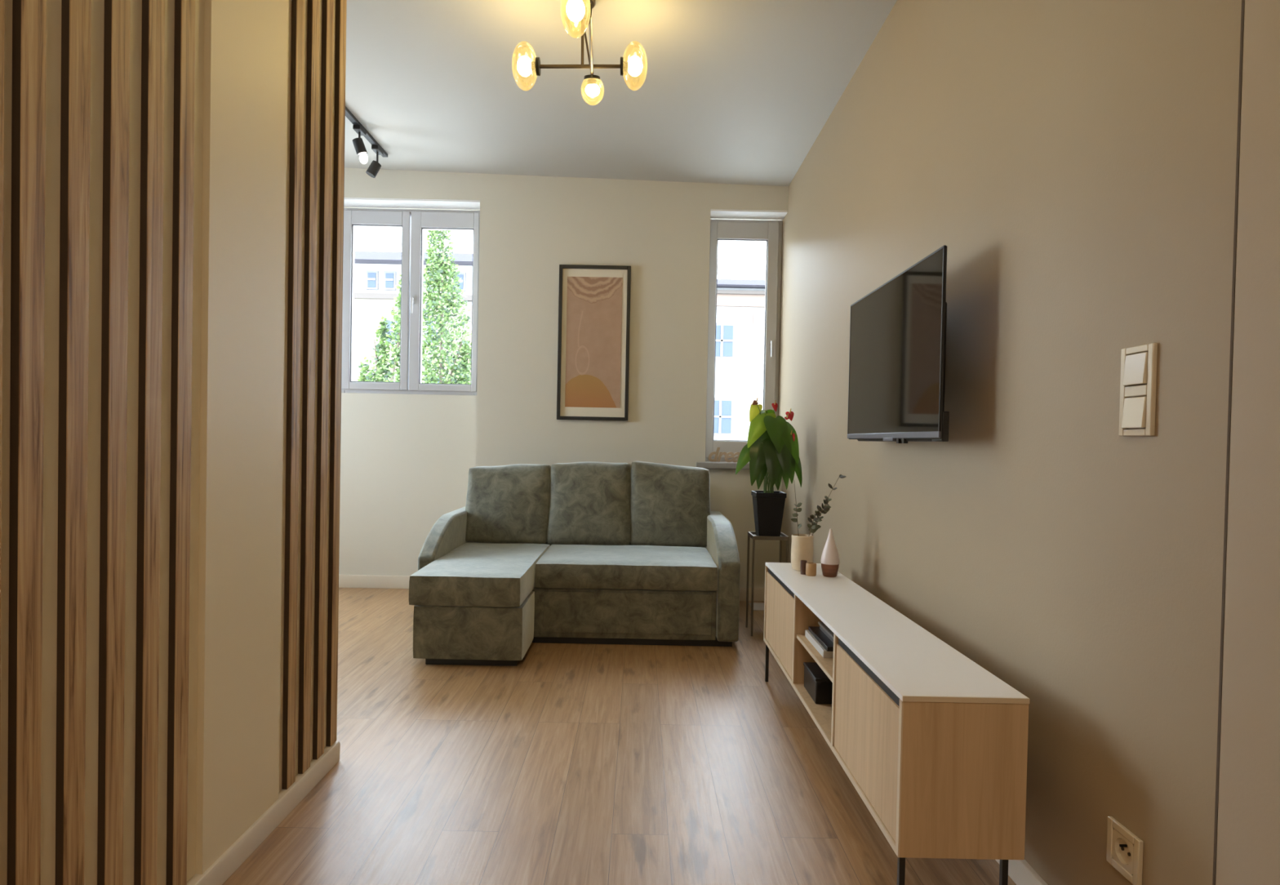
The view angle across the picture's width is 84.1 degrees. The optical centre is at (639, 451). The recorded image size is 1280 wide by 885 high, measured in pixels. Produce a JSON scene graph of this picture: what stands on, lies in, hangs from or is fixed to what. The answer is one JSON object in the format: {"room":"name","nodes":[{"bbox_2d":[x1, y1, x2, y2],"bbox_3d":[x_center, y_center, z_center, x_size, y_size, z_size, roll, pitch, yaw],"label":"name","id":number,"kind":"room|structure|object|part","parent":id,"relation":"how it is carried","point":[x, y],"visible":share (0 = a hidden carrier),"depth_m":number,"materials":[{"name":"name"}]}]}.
{"room":"living room","nodes":[
{"label":"living room","id":0,"kind":"room"},
{"bbox_2d":[0,0,335,884],"bbox_3d":[-1.125,-0.403,0.238,0.134,3.053,4.487,1,1,0],"label":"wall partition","id":1,"kind":"structure","parent":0,"point":[53,52],"depth_m":1.47,"materials":[{"name":"beige"}]},
{"bbox_2d":[0,0,4,705],"bbox_3d":[-1.048,-0.448,1.135,0.017,2.978,0.050,1,1,0],"label":"wall slat","id":2,"kind":"object","parent":1,"relation":"attached to","point":[2,2],"visible":1,"depth_m":1.16,"materials":[{"name":"brown wood"}]},
{"bbox_2d":[7,0,46,884],"bbox_3d":[-1.048,-0.450,1.216,0.017,2.978,0.050,1,1,0],"label":"wall slat","id":3,"kind":"object","parent":1,"relation":"attached to","point":[28,16],"visible":1,"depth_m":1.21,"materials":[{"name":"brown wood"}]},
{"bbox_2d":[55,0,91,884],"bbox_3d":[-1.048,-0.451,1.317,0.017,2.978,0.050,1,1,0],"label":"wall slat","id":4,"kind":"object","parent":1,"relation":"attached to","point":[76,15],"visible":1,"depth_m":1.31,"materials":[{"name":"brown wood"}]},
{"bbox_2d":[97,0,130,884],"bbox_3d":[-1.048,-0.453,1.418,0.017,2.978,0.050,1,1,0],"label":"wall slat","id":5,"kind":"object","parent":1,"relation":"attached to","point":[117,24],"visible":1,"depth_m":1.41,"materials":[{"name":"brown wood"}]},
{"bbox_2d":[133,0,164,884],"bbox_3d":[-1.048,-0.454,1.522,0.017,2.978,0.050,1,1,0],"label":"wall slat","id":6,"kind":"object","parent":1,"relation":"attached to","point":[153,31],"visible":1,"depth_m":1.52,"materials":[{"name":"brown wood"}]},
{"bbox_2d":[165,0,195,884],"bbox_3d":[-1.048,-0.456,1.626,0.017,2.978,0.050,1,1,0],"label":"wall slat","id":7,"kind":"object","parent":1,"relation":"attached to","point":[184,10],"visible":1,"depth_m":1.62,"materials":[{"name":"brown wood"}]},
{"bbox_2d":[195,0,288,874],"bbox_3d":[-1.049,-0.426,1.894,0.017,3.050,0.366,1,1,0],"label":"wall panel","id":8,"kind":"object","parent":1,"relation":"attached to","point":[245,76],"depth_m":1.86,"materials":[{"name":"beige paint"}]},
{"bbox_2d":[186,741,340,884],"bbox_3d":[-1.073,1.090,0.261,0.030,0.070,4.487,1,1,0],"label":"baseboard","id":9,"kind":"structure","parent":1,"relation":"attached to","point":[241,850],"depth_m":2.03,"materials":[{"name":"beige wood"}]},
{"bbox_2d":[281,0,304,789],"bbox_3d":[-1.048,-0.464,2.152,0.017,2.978,0.050,1,1,0],"label":"wall slat","id":10,"kind":"object","parent":1,"relation":"attached to","point":[297,42],"visible":1,"depth_m":2.14,"materials":[{"name":"brown wood"}]},
{"bbox_2d":[297,0,319,773],"bbox_3d":[-1.048,-0.466,2.252,0.017,2.978,0.050,1,1,0],"label":"wall slat","id":11,"kind":"object","parent":1,"relation":"attached to","point":[313,6],"visible":1,"depth_m":2.24,"materials":[{"name":"brown wood"}]},
{"bbox_2d":[312,0,333,759],"bbox_3d":[-1.048,-0.467,2.353,0.017,2.978,0.050,1,1,0],"label":"wall slat","id":12,"kind":"object","parent":1,"relation":"attached to","point":[327,19],"visible":1,"depth_m":2.34,"materials":[{"name":"brown wood"}]},
{"bbox_2d":[325,0,346,746],"bbox_3d":[-1.048,-0.469,2.454,0.017,2.978,0.050,1,1,0],"label":"wall slat","id":13,"kind":"object","parent":1,"relation":"attached to","point":[340,5],"visible":1,"depth_m":2.44,"materials":[{"name":"brown wood"}]},
{"bbox_2d":[338,167,788,587],"bbox_3d":[-1.473,-0.520,5.293,5.033,3.115,0.300,1,1,0],"label":"wall","id":14,"kind":"structure","parent":0,"point":[406,460],"depth_m":5.14,"materials":[{"name":"beige paint"}]},
{"bbox_2d":[338,574,409,588],"bbox_3d":[-1.955,0.981,5.337,1.490,0.095,0.020,1,1,0],"label":"baseboard","id":15,"kind":"structure","parent":14,"relation":"attached to","point":[344,580],"depth_m":5.33,"materials":[{"name":"beige wood"}]},
{"bbox_2d":[341,207,479,395],"bbox_3d":[-1.720,-1.123,5.320,1.040,1.384,0.128,1,1,0],"label":"window","id":16,"kind":"structure","parent":14,"relation":"in","point":[412,222],"depth_m":5.30,"materials":[{"name":"grey plastic"}]},
{"bbox_3d":[-1.976,-1.131,5.337,0.493,1.335,0.073,1,1,0],"label":"sash","id":17,"kind":"part","parent":16,"relation":"part of","materials":[{"name":"grey plastic"}]},
{"bbox_3d":[-1.693,-1.099,5.279,0.024,0.145,0.045,1,1,0],"label":"handle","id":18,"kind":"part","parent":16,"relation":"part of","materials":[{"name":"grey plastic"}]},
{"bbox_3d":[-1.466,-1.120,5.337,0.507,1.335,0.073,1,1,0],"label":"sash","id":19,"kind":"part","parent":16,"relation":"part of","materials":[{"name":"grey plastic"}]},
{"bbox_2d":[343,197,479,209],"bbox_3d":[-1.900,-1.825,5.208,1.488,0.014,0.169,1,1,0],"label":"trim","id":20,"kind":"structure","parent":14,"relation":"attached to","point":[348,202],"depth_m":5.18,"materials":[{"name":"white paint"}]},
{"bbox_2d":[556,264,631,420],"bbox_3d":[-0.334,-0.784,5.125,0.515,1.114,0.028,1,1,0],"label":"framed print","id":21,"kind":"object","parent":14,"relation":"attached to","point":[594,300],"visible":1,"depth_m":5.12,"materials":[{"name":"black"}]},
{"bbox_2d":[695,461,749,469],"bbox_3d":[0.718,0.104,5.220,0.623,0.048,0.245,1,1,0],"label":"windowsill","id":22,"kind":"structure","parent":14,"relation":"attached to","point":[707,464],"depth_m":5.10,"materials":[{"name":"grey"}]},
{"bbox_2d":[708,447,740,462],"bbox_3d":[0.675,0.025,5.201,0.348,0.107,0.016,1,1,0],"label":"decorative sign","id":23,"kind":"object","parent":22,"relation":"on","point":[726,455],"visible":0.76,"depth_m":5.19,"materials":[{"name":"beige wood"}]},
{"bbox_2d":[705,218,782,462],"bbox_3d":[0.771,-0.829,5.324,0.556,1.814,0.128,1,1,0],"label":"window","id":24,"kind":"structure","parent":14,"relation":"in","point":[770,232],"depth_m":5.30,"materials":[{"name":"grey plastic"}]},
{"bbox_3d":[0.981,-0.775,5.283,0.024,0.145,0.045,1,1,0],"label":"handle","id":25,"kind":"part","parent":24,"relation":"part of","materials":[{"name":"grey plastic"}]},
{"bbox_2d":[710,208,787,219],"bbox_3d":[0.789,-1.741,5.209,0.555,0.014,0.169,1,1,0],"label":"trim","id":26,"kind":"structure","parent":14,"relation":"attached to","point":[714,213],"depth_m":5.18,"materials":[{"name":"white paint"}]},
{"bbox_2d":[739,587,764,601],"bbox_3d":[-0.109,1.020,5.157,2.203,0.095,0.020,1,1,0],"label":"baseboard","id":27,"kind":"object","parent":14,"relation":"attached to","point":[758,593],"depth_m":5.15,"materials":[{"name":"beige"}]},
{"bbox_2d":[222,587,1016,884],"bbox_3d":[-1.448,1.134,1.743,5.150,0.080,7.450,1,1,0],"label":"floor","id":28,"kind":"structure","parent":0,"point":[569,763],"depth_m":2.40,"materials":[{"name":"brown wood"}]},
{"bbox_2d":[408,461,740,666],"bbox_3d":[-0.339,0.572,4.319,1.798,1.008,1.624,1,1,0],"label":"sofa","id":29,"kind":"object","parent":28,"relation":"on","point":[587,553],"visible":1,"depth_m":3.97,"materials":[{"name":"green"}]},
{"bbox_3d":[-1.194,0.706,4.467,0.092,0.629,1.050,1,1,0],"label":"armrest","id":30,"kind":"part","parent":29,"relation":"part of","materials":[{"name":"green fabric"}]},
{"bbox_2d":[408,542,550,606],"bbox_3d":[-0.871,0.685,4.093,0.567,0.166,1.168,1,1,0],"label":"cushion","id":31,"kind":"object","parent":29,"relation":"on","point":[461,574],"depth_m":3.59,"materials":[{"name":"green fabric"}]},
{"bbox_2d":[464,463,551,543],"bbox_3d":[-0.883,0.351,4.796,0.571,0.541,0.311,1,1,0],"label":"cushion","id":32,"kind":"object","parent":29,"relation":"on","point":[510,504],"depth_m":4.68,"materials":[{"name":"green fabric"}]},
{"bbox_3d":[-0.353,0.617,5.021,1.580,0.826,0.223,1,1,0],"label":"frame","id":33,"kind":"part","parent":29,"relation":"part of","materials":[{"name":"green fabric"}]},
{"bbox_2d":[546,462,631,545],"bbox_3d":[-0.333,0.351,4.798,0.570,0.563,0.314,1,1,0],"label":"cushion","id":34,"kind":"object","parent":29,"relation":"on","point":[588,503],"depth_m":4.68,"materials":[{"name":"green fabric"}]},
{"bbox_2d":[535,543,717,591],"bbox_3d":[-0.076,0.694,4.313,1.030,0.156,0.770,1,1,0],"label":"seat cushion","id":35,"kind":"object","parent":29,"relation":"on","point":[558,566],"depth_m":3.94,"materials":[{"name":"green fabric"}]},
{"bbox_3d":[-0.068,0.902,3.962,0.940,0.230,0.007,1,1,0],"label":"panel","id":36,"kind":"part","parent":29,"relation":"part of","materials":[{"name":"green fabric"}]},
{"bbox_2d":[629,461,710,547],"bbox_3d":[0.202,0.356,4.799,0.547,0.568,0.312,1,1,0],"label":"cushion","id":37,"kind":"object","parent":29,"relation":"on","point":[669,504],"depth_m":4.68,"materials":[{"name":"green fabric"}]},
{"bbox_3d":[0.497,0.740,4.467,0.121,0.629,1.050,1,1,0],"label":"armrest","id":38,"kind":"part","parent":29,"relation":"part of","materials":[{"name":"green fabric"}]},
{"bbox_2d":[745,531,788,635],"bbox_3d":[0.770,0.800,4.313,0.212,0.597,0.210,1,1,0],"label":"plant stand","id":39,"kind":"object","parent":28,"relation":"on","point":[754,606],"visible":0.7,"depth_m":4.21,"materials":[{"name":"grey metal"}]},
{"bbox_3d":[0.670,0.807,4.412,0.012,0.575,0.012,1,1,0],"label":"leg","id":40,"kind":"part","parent":39,"relation":"part of","materials":[{"name":"grey metal"}]},
{"bbox_3d":[0.670,0.810,4.214,0.012,0.575,0.012,1,1,0],"label":"leg","id":41,"kind":"part","parent":39,"relation":"part of","materials":[{"name":"grey metal"}]},
{"bbox_2d":[748,602,764,610],"bbox_3d":[0.767,0.945,4.315,0.188,0.006,0.186,1,1,0],"label":"shelf","id":42,"kind":"object","parent":39,"relation":"attached to","point":[757,606],"depth_m":4.30,"materials":[{"name":"brown wood"}]},
{"bbox_2d":[735,397,802,536],"bbox_3d":[0.768,0.099,4.278,0.415,0.836,0.328,1,1,0],"label":"anthurium","id":43,"kind":"object","parent":39,"relation":"on","point":[771,446],"visible":0.99,"depth_m":4.20,"materials":[{"name":"green plant"}]},
{"bbox_2d":[771,402,777,411],"bbox_3d":[0.806,-0.264,4.243,0.036,0.055,0.025,1,1,-2],"label":"flower","id":44,"kind":"object","parent":43,"relation":"on","point":[775,406],"depth_m":4.24,"materials":[{"name":"red plant"}]},
{"bbox_2d":[785,411,794,421],"bbox_3d":[0.890,-0.210,4.212,0.049,0.060,0.033,1,1,-2],"label":"flower","id":45,"kind":"object","parent":43,"relation":"on","point":[789,415],"depth_m":4.21,"materials":[{"name":"red plant"}]},
{"bbox_2d":[751,490,786,536],"bbox_3d":[0.777,0.381,4.306,0.182,0.272,0.182,1,1,0],"label":"pot","id":46,"kind":"object","parent":39,"relation":"on","point":[768,505],"depth_m":4.23,"materials":[{"name":"black plastic"}]},
{"bbox_3d":[0.870,0.811,4.412,0.012,0.575,0.012,1,1,0],"label":"leg","id":47,"kind":"part","parent":39,"relation":"part of","materials":[{"name":"grey metal"}]},
{"bbox_3d":[0.870,0.814,4.214,0.012,0.575,0.012,1,1,0],"label":"leg","id":48,"kind":"part","parent":39,"relation":"part of","materials":[{"name":"grey metal"}]},
{"bbox_2d":[763,562,1029,884],"bbox_3d":[0.748,0.840,2.543,0.294,0.572,1.797,1,1,0],"label":"tv stand","id":49,"kind":"object","parent":28,"relation":"on","point":[933,743],"visible":0.86,"depth_m":1.72,"materials":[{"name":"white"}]},
{"bbox_3d":[0.752,0.736,3.431,0.290,0.365,0.018,1,1,0],"label":"panel","id":50,"kind":"part","parent":49,"relation":"part of","materials":[{"name":"brown wood"}]},
{"bbox_3d":[0.613,1.013,3.421,0.014,0.193,0.014,1,1,0],"label":"leg","id":51,"kind":"part","parent":49,"relation":"part of","materials":[{"name":"black metal"}]},
{"bbox_3d":[0.616,0.744,3.108,0.016,0.319,0.623,1,1,0],"label":"door","id":52,"kind":"part","parent":49,"relation":"part of","materials":[{"name":"brown wood"}]},
{"bbox_2d":[791,533,813,571],"bbox_3d":[0.741,0.462,3.242,0.100,0.160,0.100,1,1,0],"label":"vase","id":53,"kind":"object","parent":49,"relation":"on","point":[802,546],"visible":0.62,"depth_m":3.20,"materials":[{"name":"beige ceramic"}]},
{"bbox_2d":[791,484,802,536],"bbox_3d":[0.712,0.321,3.226,0.054,0.383,0.058,1,1,0],"label":"branch","id":54,"kind":"object","parent":53,"relation":"in","point":[799,509],"visible":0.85,"depth_m":3.23,"materials":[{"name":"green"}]},
{"bbox_3d":[0.714,0.321,3.227,0.047,0.383,0.006,1,1,-26],"label":"stem","id":55,"kind":"part","parent":54,"relation":"part of","materials":[{"name":"green plant"}]},
{"bbox_2d":[808,511,819,536],"bbox_3d":[0.775,0.392,3.193,0.044,0.244,0.088,1,1,-21],"label":"branch","id":56,"kind":"object","parent":53,"relation":"in","point":[813,530],"visible":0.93,"depth_m":3.18,"materials":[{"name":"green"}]},
{"bbox_2d":[807,498,831,535],"bbox_3d":[0.804,0.362,3.229,0.128,0.304,0.056,2,1,37],"label":"branch","id":57,"kind":"object","parent":53,"relation":"in","point":[826,508],"visible":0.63,"depth_m":3.22,"materials":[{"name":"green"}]},
{"bbox_2d":[811,474,845,536],"bbox_3d":[0.839,0.308,3.228,0.173,0.414,0.062,1,1,0],"label":"branch","id":58,"kind":"object","parent":53,"relation":"in","point":[841,476],"visible":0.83,"depth_m":3.22,"materials":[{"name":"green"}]},
{"bbox_2d":[800,560,816,576],"bbox_3d":[0.744,0.514,3.129,0.046,0.060,0.073,0,1,-37],"label":"tealight holder","id":59,"kind":"object","parent":49,"relation":"on","point":[809,569],"visible":1,"depth_m":3.10,"materials":[{"name":"brown wood"}]},
{"bbox_2d":[800,560,807,574],"bbox_3d":[0.725,0.514,3.143,0.028,0.060,0.028,1,1,0],"label":"cup","id":60,"kind":"object","parent":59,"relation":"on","point":[803,562],"depth_m":3.13,"materials":[{"name":"brown wood"}]},
{"bbox_2d":[797,634,833,676],"bbox_3d":[0.754,0.730,2.502,0.274,0.012,0.554,1,1,0],"label":"shelf","id":61,"kind":"object","parent":49,"relation":"attached to","point":[825,664],"depth_m":2.49,"materials":[{"name":"brown wood"}]},
{"bbox_2d":[803,662,832,704],"bbox_3d":[0.739,0.867,2.656,0.214,0.095,0.191,1,1,0],"label":"storage box","id":62,"kind":"object","parent":49,"relation":"on","point":[817,683],"visible":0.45,"depth_m":2.58,"materials":[{"name":"black"}]},
{"bbox_3d":[0.740,0.826,2.655,0.214,0.012,0.191,1,1,0],"label":"lid","id":63,"kind":"part","parent":62,"relation":"part of","materials":[{"name":"black plastic"}]},
{"bbox_2d":[804,629,833,657],"bbox_3d":[0.744,0.709,2.619,0.205,0.026,0.275,1,1,0],"label":"case","id":64,"kind":"object","parent":49,"relation":"on","point":[824,654],"visible":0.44,"depth_m":2.56,"materials":[{"name":"grey plastic"}]},
{"bbox_2d":[808,626,833,651],"bbox_3d":[0.749,0.689,2.608,0.195,0.016,0.275,1,1,0],"label":"media box","id":65,"kind":"object","parent":64,"relation":"on","point":[816,632],"visible":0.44,"depth_m":2.58,"materials":[{"name":"black plastic"}]},
{"bbox_2d":[819,625,833,642],"bbox_3d":[0.772,0.670,2.580,0.170,0.022,0.260,1,1,0],"label":"case","id":66,"kind":"object","parent":65,"relation":"on","point":[820,627],"visible":0.14,"depth_m":2.61,"materials":[{"name":"grey plastic"}]},
{"bbox_2d":[817,622,833,639],"bbox_3d":[0.767,0.655,2.570,0.180,0.008,0.260,1,1,0],"label":"magazine","id":67,"kind":"object","parent":66,"relation":"on","point":[822,624],"visible":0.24,"depth_m":2.59,"materials":[{"name":"grey paper"}]},
{"bbox_2d":[820,528,839,577],"bbox_3d":[0.833,0.442,3.107,0.080,0.209,0.080,1,1,0],"label":"decorative vase","id":68,"kind":"object","parent":49,"relation":"on","point":[829,560],"visible":1,"depth_m":3.08,"materials":[{"name":"white ceramic"}]},
{"bbox_3d":[0.749,0.925,2.545,0.290,0.016,1.760,1,1,0],"label":"panel","id":69,"kind":"part","parent":49,"relation":"part of","materials":[{"name":"brown wood"}]},
{"bbox_3d":[0.616,0.762,1.935,0.016,0.319,0.543,1,1,0],"label":"door","id":70,"kind":"part","parent":49,"relation":"part of","materials":[{"name":"brown wood"}]},
{"bbox_3d":[0.612,1.040,1.667,0.014,0.193,0.014,1,1,0],"label":"leg","id":71,"kind":"part","parent":49,"relation":"part of","materials":[{"name":"black"}]},
{"bbox_3d":[0.752,0.764,1.654,0.290,0.365,0.016,1,1,0],"label":"panel","id":72,"kind":"part","parent":49,"relation":"part of","materials":[{"name":"brown wood"}]},
{"bbox_3d":[0.853,1.045,1.667,0.014,0.193,0.014,1,1,0],"label":"leg","id":73,"kind":"part","parent":49,"relation":"part of","materials":[{"name":"black metal"}]},
{"bbox_2d":[344,0,897,186],"bbox_3d":[-1.445,-2.031,1.634,5.270,0.248,7.570,1,1,0],"label":"ceiling","id":74,"kind":"structure","parent":0,"point":[732,91],"depth_m":3.77,"materials":[{"name":"grey paint"}]},
{"bbox_2d":[345,106,387,177],"bbox_3d":[-1.744,-1.894,3.854,0.112,0.235,1.965,1,1,0],"label":"track light","id":75,"kind":"object","parent":74,"relation":"attached to","point":[375,166],"visible":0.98,"depth_m":4.40,"materials":[{"name":"black metal"}]},
{"bbox_3d":[-1.713,-1.819,4.399,0.048,0.068,0.048,1,1,0],"label":"bulb","id":76,"kind":"part","parent":75,"relation":"part of","materials":[{"name":"beige glass"}]},
{"bbox_3d":[-1.744,-1.918,4.681,0.014,0.123,0.038,2,1,37],"label":"spot stem","id":77,"kind":"part","parent":75,"relation":"part of","materials":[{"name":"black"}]},
{"bbox_2d":[511,0,647,105],"bbox_3d":[-0.318,-1.740,2.953,0.551,0.391,0.637,2,1,26],"label":"chandelier","id":78,"kind":"object","parent":74,"relation":"hanging from","point":[575,11],"visible":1,"depth_m":3.07,"materials":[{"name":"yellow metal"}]},
{"bbox_3d":[-0.499,-1.669,3.075,0.068,0.082,0.068,1,1,0],"label":"bulb","id":79,"kind":"part","parent":78,"relation":"part of","materials":[{"name":"beige glass"}]},
{"bbox_3d":[-0.499,-1.669,3.075,0.110,0.196,0.170,1,1,0],"label":"glass globe","id":80,"kind":"part","parent":78,"relation":"part of"},
{"bbox_3d":[-0.239,-1.641,2.635,0.112,0.196,0.140,1,1,0],"label":"glass globe","id":81,"kind":"part","parent":78,"relation":"part of"},
{"bbox_3d":[-0.239,-1.641,2.635,0.069,0.082,0.069,1,1,0],"label":"bulb","id":82,"kind":"part","parent":78,"relation":"part of","materials":[{"name":"beige glass"}]},
{"bbox_3d":[-0.258,-1.669,3.074,0.367,0.024,0.016,1,1,0],"label":"arm","id":83,"kind":"part","parent":78,"relation":"part of","materials":[{"name":"brown metal"}]},
{"bbox_3d":[-0.247,-1.792,3.053,0.013,0.250,0.053,1,1,0],"label":"stem","id":84,"kind":"part","parent":78,"relation":"part of","materials":[{"name":"brown metal"}]},
{"bbox_3d":[-0.229,-1.756,3.081,0.009,0.199,0.101,2,1,24],"label":"arm","id":85,"kind":"part","parent":78,"relation":"part of","materials":[{"name":"brown metal"}]},
{"bbox_3d":[-0.201,-1.653,2.910,0.014,0.014,0.471,1,1,-3],"label":"arm","id":86,"kind":"part","parent":78,"relation":"part of","materials":[{"name":"brown metal"}]},
{"bbox_3d":[-0.211,-1.607,3.155,0.104,0.124,0.110,1,1,0],"label":"glass globe","id":87,"kind":"part","parent":78,"relation":"part of"},
{"bbox_3d":[-0.211,-1.607,3.155,0.064,0.052,0.064,1,1,0],"label":"bulb","id":88,"kind":"part","parent":78,"relation":"part of","materials":[{"name":"beige glass"}]},
{"bbox_3d":[-0.023,-1.670,3.074,0.110,0.196,0.170,1,1,0],"label":"glass globe","id":89,"kind":"part","parent":78,"relation":"part of"},
{"bbox_3d":[-0.023,-1.670,3.074,0.068,0.082,0.068,1,1,0],"label":"bulb","id":90,"kind":"part","parent":78,"relation":"part of","materials":[{"name":"beige glass"}]},
{"bbox_2d":[777,0,1244,884],"bbox_3d":[1.100,-0.357,1.719,0.120,3.004,7.450,1,1,0],"label":"wall","id":91,"kind":"structure","parent":0,"point":[1073,162],"depth_m":1.76,"materials":[{"name":"beige paint"}]},
{"bbox_2d":[847,244,949,443],"bbox_3d":[0.968,-0.324,2.582,0.144,0.590,0.937,1,1,0],"label":"television","id":92,"kind":"object","parent":91,"relation":"attached to","point":[898,329],"visible":1,"depth_m":2.43,"materials":[{"name":"black"}]},
{"bbox_2d":[995,859,1048,884],"bbox_3d":[1.002,1.085,3.217,0.020,0.070,3.900,1,1,0],"label":"baseboard","id":93,"kind":"structure","parent":91,"relation":"attached to","point":[1020,871],"depth_m":1.84,"materials":[{"name":"beige wood"}]},
{"bbox_2d":[1106,816,1143,884],"bbox_3d":[1.010,0.835,1.482,0.014,0.098,0.098,1,1,0],"label":"wall socket","id":94,"kind":"object","parent":91,"relation":"attached to","point":[1126,859],"visible":1,"depth_m":1.48,"materials":[{"name":"beige plastic"}]},
{"bbox_2d":[1118,342,1157,435],"bbox_3d":[1.028,-0.125,1.470,0.016,0.186,0.096,1,1,0],"label":"light switch","id":95,"kind":"object","parent":91,"relation":"attached to","point":[1140,368],"visible":1,"depth_m":1.46,"materials":[{"name":"beige plastic"}]},
{"bbox_2d":[1212,0,1244,884],"bbox_3d":[1.037,-0.350,1.172,0.001,3.004,0.142,1,1,2],"label":"trim","id":96,"kind":"structure","parent":91,"relation":"attached to","point":[1242,1],"depth_m":1.25,"materials":[{"name":"brown"}]},
{"bbox_2d":[1215,0,1279,884],"bbox_3d":[1.037,-0.350,1.164,0.006,3.004,0.133,1,1,0],"label":"wall","id":97,"kind":"structure","parent":91,"relation":"attached to","point":[1248,831],"depth_m":1.19,"materials":[{"name":"beige paint"}]},
{"label":"outside","id":98,"kind":"structure","parent":0,"visible":0},
{"bbox_3d":[-0.072,3.581,42.861,120.000,0.200,74.400,1,1,0],"label":"ground","id":99,"kind":"structure","parent":98,"visible":0},
{"bbox_2d":[357,271,426,382],"bbox_3d":[-4.443,0.279,12.530,1.328,7.176,0.790,1,1,19],"label":"tree","id":100,"kind":"object","parent":99,"relation":"on","point":[381,331],"visible":0.33,"depth_m":12.41,"materials":[{"name":"green plant"}]},
{"bbox_2d":[352,251,472,383],"bbox_3d":[-11.313,-1.952,28.877,18.100,10.850,11.000,1,1,0],"label":"apartment building","id":101,"kind":"structure","parent":99,"relation":"on","point":[376,273],"depth_m":23.84,"materials":[{"name":"grey paint"}]},
{"bbox_3d":[-9.017,-5.764,23.846,0.260,0.480,0.020,1,1,0],"label":"pane","id":102,"kind":"part","parent":101,"relation":"part of","materials":[{"name":"grey"}]},
{"bbox_3d":[-8.417,-5.752,23.846,0.260,0.480,0.020,1,1,0],"label":"pane","id":103,"kind":"part","parent":101,"relation":"part of","materials":[{"name":"grey"}]},
{"bbox_3d":[-8.221,-4.036,23.753,0.500,0.700,0.020,1,1,0],"label":"pane","id":104,"kind":"part","parent":101,"relation":"part of","materials":[{"name":"blue"}]},
{"bbox_3d":[-6.871,-4.009,23.753,0.500,0.700,0.020,1,1,0],"label":"pane","id":105,"kind":"part","parent":101,"relation":"part of","materials":[{"name":"blue"}]},
{"bbox_3d":[-6.077,-5.705,23.846,0.260,0.480,0.020,1,1,0],"label":"pane","id":106,"kind":"part","parent":101,"relation":"part of","materials":[{"name":"blue glass"}]},
{"bbox_2d":[421,230,471,383],"bbox_3d":[-3.905,-0.804,13.999,1.385,9.316,1.291,1,1,0],"label":"tree","id":107,"kind":"object","parent":99,"relation":"on","point":[438,279],"visible":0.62,"depth_m":13.80,"materials":[{"name":"green plant"}]},
{"bbox_2d":[713,274,765,440],"bbox_3d":[3.779,-1.416,29.880,11.300,10.350,9.000,1,1,0],"label":"house","id":108,"kind":"structure","parent":99,"relation":"on","point":[740,303],"depth_m":25.92,"materials":[{"name":"grey"}]},
{"bbox_3d":[2.926,-1.266,25.913,0.800,1.180,0.020,1,1,0],"label":"pane","id":109,"kind":"part","parent":108,"relation":"part of","materials":[{"name":"grey"}]},
{"bbox_3d":[2.981,-4.035,25.869,0.800,1.120,0.020,1,1,0],"label":"pane","id":110,"kind":"part","parent":108,"relation":"part of","materials":[{"name":"grey"}]},
{"bbox_3d":[3.760,-5.490,25.841,11.100,0.420,0.150,1,1,0],"label":"cornice","id":111,"kind":"part","parent":108,"relation":"part of","materials":[{"name":"white paint"}]}
]}

